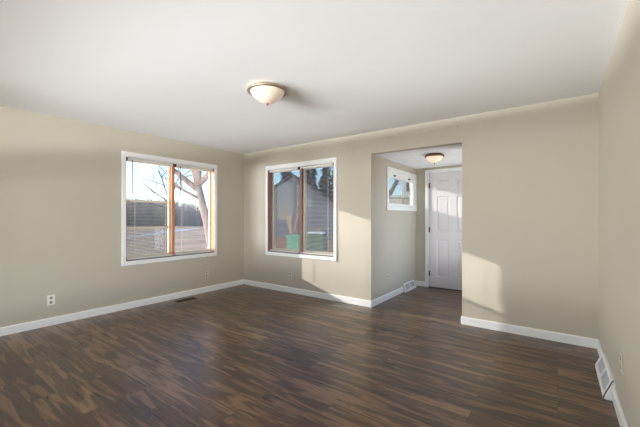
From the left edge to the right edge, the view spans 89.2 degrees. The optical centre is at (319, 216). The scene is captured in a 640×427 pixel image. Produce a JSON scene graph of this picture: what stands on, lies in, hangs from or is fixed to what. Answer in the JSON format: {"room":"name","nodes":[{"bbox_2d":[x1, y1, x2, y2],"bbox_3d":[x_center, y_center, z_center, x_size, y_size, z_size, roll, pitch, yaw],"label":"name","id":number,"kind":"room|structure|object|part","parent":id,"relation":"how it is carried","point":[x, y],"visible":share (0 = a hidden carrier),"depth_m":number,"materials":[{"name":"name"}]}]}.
{"room":"empty living room","nodes":[
{"label":"empty living room","id":0,"kind":"room"},
{"bbox_2d":[0,105,243,326],"bbox_3d":[-3.609,0.037,3.230,0.140,2.440,7.390,0,0,36],"label":"wall","id":1,"kind":"structure","parent":0,"point":[60,178],"depth_m":3.99,"materials":[{"name":"beige paint"}]},
{"bbox_2d":[47,294,54,305],"bbox_3d":[-3.122,0.964,3.770,0.008,0.116,0.072,0,0,36],"label":"wall outlet","id":2,"kind":"object","parent":1,"relation":"attached to","point":[50,298],"visible":1,"depth_m":3.77,"materials":[{"name":"white plastic"}]},
{"bbox_2d":[0,279,243,335],"bbox_3d":[-3.541,1.212,3.193,0.014,0.090,7.170,0,0,36],"label":"baseboard","id":3,"kind":"structure","parent":1,"relation":"attached to","point":[11,329],"depth_m":4.21,"materials":[{"name":"white paint"}]},
{"bbox_2d":[121,151,216,265],"bbox_3d":[-2.279,-0.115,5.032,0.158,1.560,1.526,0,0,36],"label":"window","id":4,"kind":"structure","parent":1,"relation":"in","point":[212,212],"depth_m":5.02,"materials":[{"name":"white paint"}]},
{"bbox_3d":[-2.535,-0.113,4.767,0.033,1.416,0.685,0,0,36],"label":"sash","id":5,"kind":"part","parent":4,"relation":"part of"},
{"bbox_2d":[126,157,173,259],"bbox_3d":[-2.454,-0.116,4.723,0.044,1.410,0.672,0,0,36],"label":"mini blind","id":6,"kind":"object","parent":4,"relation":"attached to","point":[127,158],"visible":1,"depth_m":4.71,"materials":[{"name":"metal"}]},
{"bbox_3d":[-2.459,0.580,4.727,0.024,0.018,0.656,0,0,36],"label":"rail","id":7,"kind":"part","parent":6,"relation":"part of","materials":[{"name":"white plastic"}]},
{"bbox_3d":[-2.329,-0.110,4.904,0.027,1.354,0.005,0,0,36],"label":"ladder cord","id":8,"kind":"part","parent":6,"relation":"part of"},
{"bbox_3d":[-2.287,0.601,5.037,0.140,0.012,1.422,0,0,36],"label":"sill","id":9,"kind":"part","parent":4,"relation":"part of","materials":[{"name":"wood"}]},
{"bbox_3d":[-2.105,-0.113,5.355,0.033,1.416,0.683,0,0,36],"label":"sash","id":10,"kind":"part","parent":4,"relation":"part of","materials":[{"name":"clear glass"}]},
{"bbox_2d":[175,164,212,254],"bbox_3d":[-2.038,-0.116,5.291,0.044,1.410,0.672,0,0,36],"label":"mini blind","id":11,"kind":"object","parent":4,"relation":"attached to","point":[176,165],"visible":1,"depth_m":5.17,"materials":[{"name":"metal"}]},
{"bbox_3d":[-2.173,-0.110,5.117,0.027,1.354,0.005,0,0,36],"label":"ladder cord","id":12,"kind":"part","parent":11,"relation":"part of","materials":[{"name":"white fabric"}]},
{"bbox_3d":[-2.043,0.580,5.295,0.024,0.018,0.656,0,0,36],"label":"rail","id":13,"kind":"part","parent":11,"relation":"part of","materials":[{"name":"white plastic"}]},
{"bbox_2d":[0,284,619,426],"bbox_3d":[-0.985,1.317,2.425,5.326,0.120,9.190,0,0,36],"label":"floor","id":14,"kind":"structure","parent":0,"point":[243,355],"depth_m":2.68,"materials":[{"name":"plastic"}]},
{"bbox_2d":[174,297,196,302],"bbox_3d":[-2.036,1.254,4.923,0.110,0.005,0.300,0,0,36],"label":"floor vent","id":15,"kind":"object","parent":14,"relation":"in","point":[191,298],"visible":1,"depth_m":4.93,"materials":[{"name":"brown metal"}]},
{"bbox_2d":[0,0,628,153],"bbox_3d":[-1.517,-1.283,1.699,5.326,0.200,7.390,0,0,36],"label":"ceiling","id":16,"kind":"structure","parent":0,"point":[179,70],"depth_m":2.45,"materials":[{"name":"paint"}]},
{"bbox_2d":[247,81,286,105],"bbox_3d":[-0.483,-1.101,2.981,0.366,0.164,0.366,0,0,36],"label":"ceiling light","id":17,"kind":"object","parent":16,"relation":"attached to","point":[267,93],"visible":1,"depth_m":2.89,"materials":[{"name":"white glass"}]},
{"bbox_3d":[-0.483,-1.095,2.981,0.315,0.105,0.315,0,0,36],"label":"lamp shade","id":18,"kind":"part","parent":17,"relation":"part of","materials":[{"name":"white glass"}]},
{"bbox_2d":[374,155,415,298],"bbox_3d":[1.261,0.187,5.360,0.100,2.140,1.800,0,0,36],"label":"wall","id":19,"kind":"structure","parent":0,"point":[394,230],"depth_m":4.99,"materials":[{"name":"beige paint"}]},
{"bbox_2d":[372,287,402,306],"bbox_3d":[1.050,1.212,4.975,0.014,0.090,1.130,0,0,36],"label":"baseboard","id":20,"kind":"structure","parent":19,"relation":"attached to","point":[389,295],"depth_m":4.90,"materials":[{"name":"white paint"}]},
{"bbox_2d":[387,166,416,210],"bbox_3d":[1.353,-0.440,5.466,0.124,0.666,1.270,0,0,36],"label":"window","id":21,"kind":"structure","parent":19,"relation":"in","point":[393,173],"depth_m":5.52,"materials":[{"name":"white paint"}]},
{"bbox_3d":[1.361,-0.443,5.460,0.033,0.536,1.136,0,0,36],"label":"sash","id":22,"kind":"part","parent":21,"relation":"part of","materials":[{"name":"white paint"}]},
{"bbox_2d":[402,280,415,291],"bbox_3d":[1.551,1.190,5.619,0.062,0.135,0.490,0,0,36],"label":"air vent","id":23,"kind":"object","parent":19,"relation":"in","point":[409,285],"visible":1,"depth_m":5.58,"materials":[{"name":"white metal"}]},
{"bbox_2d":[405,281,414,289],"bbox_3d":[1.548,1.185,5.621,0.047,0.103,0.474,0,0,36],"label":"grille","id":24,"kind":"object","parent":23,"relation":"attached to","point":[409,285],"depth_m":5.61,"materials":[{"name":"white metal"}]},
{"bbox_2d":[376,144,461,168],"bbox_3d":[1.805,-1.133,4.962,1.448,0.500,1.800,0,0,36],"label":"ceiling","id":25,"kind":"structure","parent":0,"point":[415,159],"depth_m":4.74,"materials":[{"name":"paint"}]},
{"bbox_2d":[424,153,444,163],"bbox_3d":[1.611,-0.811,4.571,0.270,0.144,0.270,0,0,36],"label":"ceiling light","id":26,"kind":"object","parent":25,"relation":"attached to","point":[434,158],"visible":1,"depth_m":4.50,"materials":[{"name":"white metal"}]},
{"bbox_3d":[1.611,-0.804,4.571,0.232,0.085,0.232,0,0,36],"label":"lamp shade","id":27,"kind":"part","parent":26,"relation":"part of","materials":[{"name":"white glass"}]},
{"bbox_2d":[244,93,598,338],"bbox_3d":[0.693,0.037,4.599,5.186,2.440,0.100,0,0,36],"label":"wall","id":28,"kind":"structure","parent":0,"point":[530,173],"depth_m":3.58,"materials":[{"name":"beige paint"}]},
{"bbox_2d":[266,157,336,261],"bbox_3d":[-0.314,-0.115,5.349,1.504,1.560,0.158,0,0,36],"label":"window","id":29,"kind":"structure","parent":28,"relation":"in","point":[269,177],"depth_m":5.35,"materials":[{"name":"white paint"}]},
{"bbox_2d":[269,167,298,252],"bbox_3d":[-0.618,-0.116,5.520,0.662,1.410,0.044,0,0,36],"label":"mini blind","id":30,"kind":"object","parent":29,"relation":"attached to","point":[296,168],"visible":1,"depth_m":5.52,"materials":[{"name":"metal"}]},
{"bbox_3d":[-0.614,0.580,5.525,0.646,0.018,0.024,0,0,36],"label":"rail","id":31,"kind":"part","parent":30,"relation":"part of","materials":[{"name":"white plastic"}]},
{"bbox_3d":[-0.574,-0.113,5.602,0.674,1.416,0.033,0,0,36],"label":"sash","id":32,"kind":"part","parent":29,"relation":"part of","materials":[{"name":"brown wood"}]},
{"bbox_3d":[-0.309,0.601,5.357,1.400,0.012,0.140,0,0,36],"label":"sill","id":33,"kind":"part","parent":29,"relation":"part of","materials":[{"name":"wood"}]},
{"bbox_2d":[299,163,333,255],"bbox_3d":[-0.059,-0.116,5.112,0.662,1.410,0.044,0,0,36],"label":"mini blind","id":34,"kind":"object","parent":29,"relation":"attached to","point":[330,164],"visible":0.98,"depth_m":5.11,"materials":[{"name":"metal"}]},
{"bbox_3d":[-0.056,0.580,5.117,0.646,0.018,0.024,0,0,36],"label":"rail","id":35,"kind":"part","parent":34,"relation":"part of","materials":[{"name":"white plastic"}]},
{"bbox_3d":[0.004,-0.113,5.179,0.672,1.416,0.033,0,0,36],"label":"sash","id":36,"kind":"part","parent":29,"relation":"part of","materials":[{"name":"glass"}]},
{"bbox_2d":[244,279,371,307],"bbox_3d":[-0.352,1.212,5.293,2.652,0.090,0.014,0,0,36],"label":"baseboard","id":37,"kind":"structure","parent":28,"relation":"attached to","point":[344,299],"depth_m":5.11,"materials":[{"name":"white paint"}]},
{"bbox_2d":[462,316,596,348],"bbox_3d":[2.155,1.212,3.458,1.210,0.090,0.014,0,0,36],"label":"baseboard","id":38,"kind":"structure","parent":28,"relation":"attached to","point":[520,330],"depth_m":3.40,"materials":[{"name":"white paint"}]},
{"bbox_2d":[416,165,461,281],"bbox_3d":[2.341,0.187,5.610,1.348,2.140,0.120,0,0,36],"label":"wall","id":39,"kind":"structure","parent":0,"point":[420,213],"depth_m":5.90,"materials":[{"name":"beige paint"}]},
{"bbox_2d":[416,281,424,286],"bbox_3d":[1.831,1.212,5.900,0.154,0.090,0.014,0,0,36],"label":"baseboard","id":40,"kind":"structure","parent":39,"relation":"attached to","point":[418,283],"depth_m":5.90,"materials":[{"name":"white paint"}]},
{"bbox_2d":[425,167,461,290],"bbox_3d":[2.298,0.207,5.603,0.944,2.100,0.163,0,0,36],"label":"door","id":41,"kind":"structure","parent":39,"relation":"in","point":[443,187],"depth_m":5.68,"materials":[{"name":"white paint"}]},
{"bbox_2d":[599,0,639,426],"bbox_3d":[0.584,0.037,0.161,0.120,2.440,7.390,0,0,36],"label":"wall","id":42,"kind":"structure","parent":0,"point":[619,93],"depth_m":1.93,"materials":[{"name":"beige paint"}]},
{"bbox_2d":[597,339,602,356],"bbox_3d":[2.504,1.212,2.898,0.014,0.090,0.505,0,0,36],"label":"baseboard","id":43,"kind":"structure","parent":42,"relation":"attached to","point":[599,349],"depth_m":2.97,"materials":[{"name":"white paint"}]},
{"bbox_2d":[595,352,614,400],"bbox_3d":[2.158,1.190,2.466,0.062,0.135,0.590,0,0,36],"label":"air vent","id":44,"kind":"object","parent":42,"relation":"in","point":[604,373],"visible":0.99,"depth_m":2.38,"materials":[{"name":"white metal"}]},
{"bbox_2d":[597,358,609,389],"bbox_3d":[2.161,1.185,2.464,0.047,0.103,0.574,0,0,36],"label":"grille","id":45,"kind":"object","parent":44,"relation":"attached to","point":[603,368],"depth_m":2.44,"materials":[{"name":"white metal"}]},
{"bbox_2d":[613,388,627,426],"bbox_3d":[0.209,1.212,-0.237,0.014,0.090,6.065,0,0,36],"label":"baseboard","id":46,"kind":"structure","parent":42,"relation":"attached to","point":[619,412],"depth_m":2.00,"materials":[{"name":"white paint"}]},
{"bbox_2d":[620,351,622,373],"bbox_3d":[1.831,0.883,1.974,0.008,0.116,0.072,0,0,36],"label":"wall outlet","id":47,"kind":"object","parent":42,"relation":"attached to","point":[621,354],"visible":1,"depth_m":1.95,"materials":[{"name":"beige plastic"}]},
{"label":"outside","id":48,"kind":"structure","parent":0,"visible":0},
{"bbox_2d":[126,225,327,255],"bbox_3d":[-32.278,1.857,23.624,320.000,0.187,320.000,0,0,36],"label":"ground","id":49,"kind":"structure","parent":48,"point":[191,233],"depth_m":25.57,"materials":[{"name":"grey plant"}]},
{"bbox_2d":[126,228,198,237],"bbox_3d":[-18.227,1.857,37.864,3.557,0.100,34.036,0,0,-3],"label":"snow strip","id":50,"kind":"object","parent":49,"relation":"on","point":[194,228],"visible":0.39,"depth_m":36.22,"materials":[{"name":"white snow"}]},
{"bbox_2d":[126,196,202,225],"bbox_3d":[-56.757,-1.564,75.913,92.851,7.278,61.684,0,0,36],"label":"woods","id":51,"kind":"object","parent":49,"relation":"on","point":[152,214],"visible":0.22,"depth_m":66.44,"materials":[{"name":"plant"}]},
{"bbox_2d":[126,164,202,243],"bbox_3d":[-11.064,-2.330,23.635,7.313,8.575,5.975,0,0,2],"label":"bare tree","id":52,"kind":"object","parent":49,"relation":"on","point":[187,172],"visible":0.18,"depth_m":22.04,"materials":[{"name":"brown plant"}]},
{"bbox_2d":[159,166,207,248],"bbox_3d":[-7.068,-2.347,14.079,8.958,8.691,5.196,0,0,-16],"label":"bare tree","id":53,"kind":"object","parent":49,"relation":"on","point":[204,212],"visible":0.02,"depth_m":14.85,"materials":[{"name":"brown plant"}]},
{"bbox_2d":[274,237,286,248],"bbox_3d":[-1.709,1.397,14.600,1.320,1.020,0.260,0,0,0],"label":"brick pier","id":54,"kind":"structure","parent":49,"relation":"on","point":[277,240],"depth_m":14.50,"materials":[{"name":"red brick"}]},
{"bbox_2d":[279,171,293,181],"bbox_3d":[-3.804,-3.250,37.981,4.416,10.786,4.134,0,0,36],"label":"conifer","id":55,"kind":"object","parent":49,"relation":"on","point":[285,173],"visible":0.03,"depth_m":37.96,"materials":[{"name":"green plant"}]},
{"bbox_2d":[286,234,299,249],"bbox_3d":[-0.933,1.257,12.505,0.740,1.200,0.670,0,0,10],"label":"bin","id":56,"kind":"object","parent":49,"relation":"on","point":[290,236],"visible":0.23,"depth_m":12.21,"materials":[{"name":"green plastic"}]},
{"bbox_3d":[-0.905,0.717,12.500,0.682,0.120,0.670,0,0,10],"label":"bin lid","id":57,"kind":"part","parent":56,"relation":"part of","materials":[{"name":"green plastic"}]},
{"bbox_2d":[287,212,298,233],"bbox_3d":[-1.167,0.881,14.236,0.443,2.189,0.457,0,0,36],"label":"pruned tree","id":58,"kind":"object","parent":49,"relation":"on","point":[290,224],"visible":0.44,"depth_m":14.16,"materials":[{"name":"beige plant"}]},
{"bbox_2d":[274,173,333,250],"bbox_3d":[-1.497,-0.218,21.000,6.700,4.350,6.600,0,0,0],"label":"garage","id":59,"kind":"structure","parent":49,"relation":"on","point":[329,220],"depth_m":18.00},
{"bbox_2d":[306,169,322,192],"bbox_3d":[-0.851,-2.993,27.920,3.262,9.900,3.284,0,0,-16],"label":"conifer","id":60,"kind":"object","parent":49,"relation":"on","point":[308,177],"visible":0.07,"depth_m":27.57,"materials":[{"name":"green plant"}]},
{"bbox_2d":[306,231,326,251],"bbox_3d":[-0.142,1.210,12.305,0.740,1.294,0.670,0,0,10],"label":"bin","id":61,"kind":"object","parent":49,"relation":"on","point":[319,235],"visible":0.44,"depth_m":12.01,"materials":[{"name":"green plastic"}]},
{"bbox_3d":[-0.114,0.669,12.300,0.682,0.125,0.670,0,0,10],"label":"bin lid","id":62,"kind":"part","parent":61,"relation":"part of","materials":[{"name":"white plastic"}]},
{"bbox_2d":[306,225,326,247],"bbox_3d":[-0.242,1.106,13.971,1.126,1.524,1.039,0,0,36],"label":"bare shrub","id":63,"kind":"object","parent":49,"relation":"on","point":[317,225],"visible":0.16,"depth_m":13.85,"materials":[{"name":"beige plant"}]},
{"bbox_2d":[318,167,331,197],"bbox_3d":[0.853,-4.029,42.123,4.064,12.229,3.726,0,0,5],"label":"conifer","id":64,"kind":"object","parent":49,"relation":"on","point":[324,178],"visible":0.23,"depth_m":41.57,"materials":[{"name":"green plant"}]},
{"bbox_2d":[328,167,333,200],"bbox_3d":[1.708,-3.093,30.984,3.099,10.100,3.257,0,0,36],"label":"conifer","id":65,"kind":"object","parent":49,"relation":"on","point":[332,177],"visible":0.03,"depth_m":30.70,"materials":[{"name":"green plant"}]},
{"bbox_2d":[328,239,333,251],"bbox_3d":[0.630,1.357,12.400,0.620,1.000,0.660,0,0,0],"label":"crate","id":66,"kind":"object","parent":49,"relation":"on","point":[331,243],"visible":0.16,"depth_m":12.10,"materials":[{"name":"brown wood"}]},
{"bbox_2d":[389,179,401,194],"bbox_3d":[7.287,-2.482,28.349,5.366,8.989,2.450,0,0,-4],"label":"leaning tree","id":67,"kind":"object","parent":49,"relation":"on","point":[395,183],"visible":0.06,"depth_m":27.85,"materials":[{"name":"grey plant"}]},
{"bbox_2d":[389,181,408,204],"bbox_3d":[7.803,-1.543,21.089,7.100,7.000,7.250,0,0,16],"label":"house","id":68,"kind":"structure","parent":49,"relation":"on","point":[404,198],"depth_m":19.09,"materials":[{"name":"beige"}]},
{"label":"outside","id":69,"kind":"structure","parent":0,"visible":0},
{"bbox_2d":[131,203,201,225],"bbox_3d":[-88.961,-0.385,94.107,161.614,7.057,103.679,0,0,36],"label":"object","id":70,"kind":"structure","parent":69,"point":[140,224],"depth_m":72.89,"materials":[{"name":"brown plant"}]}
]}

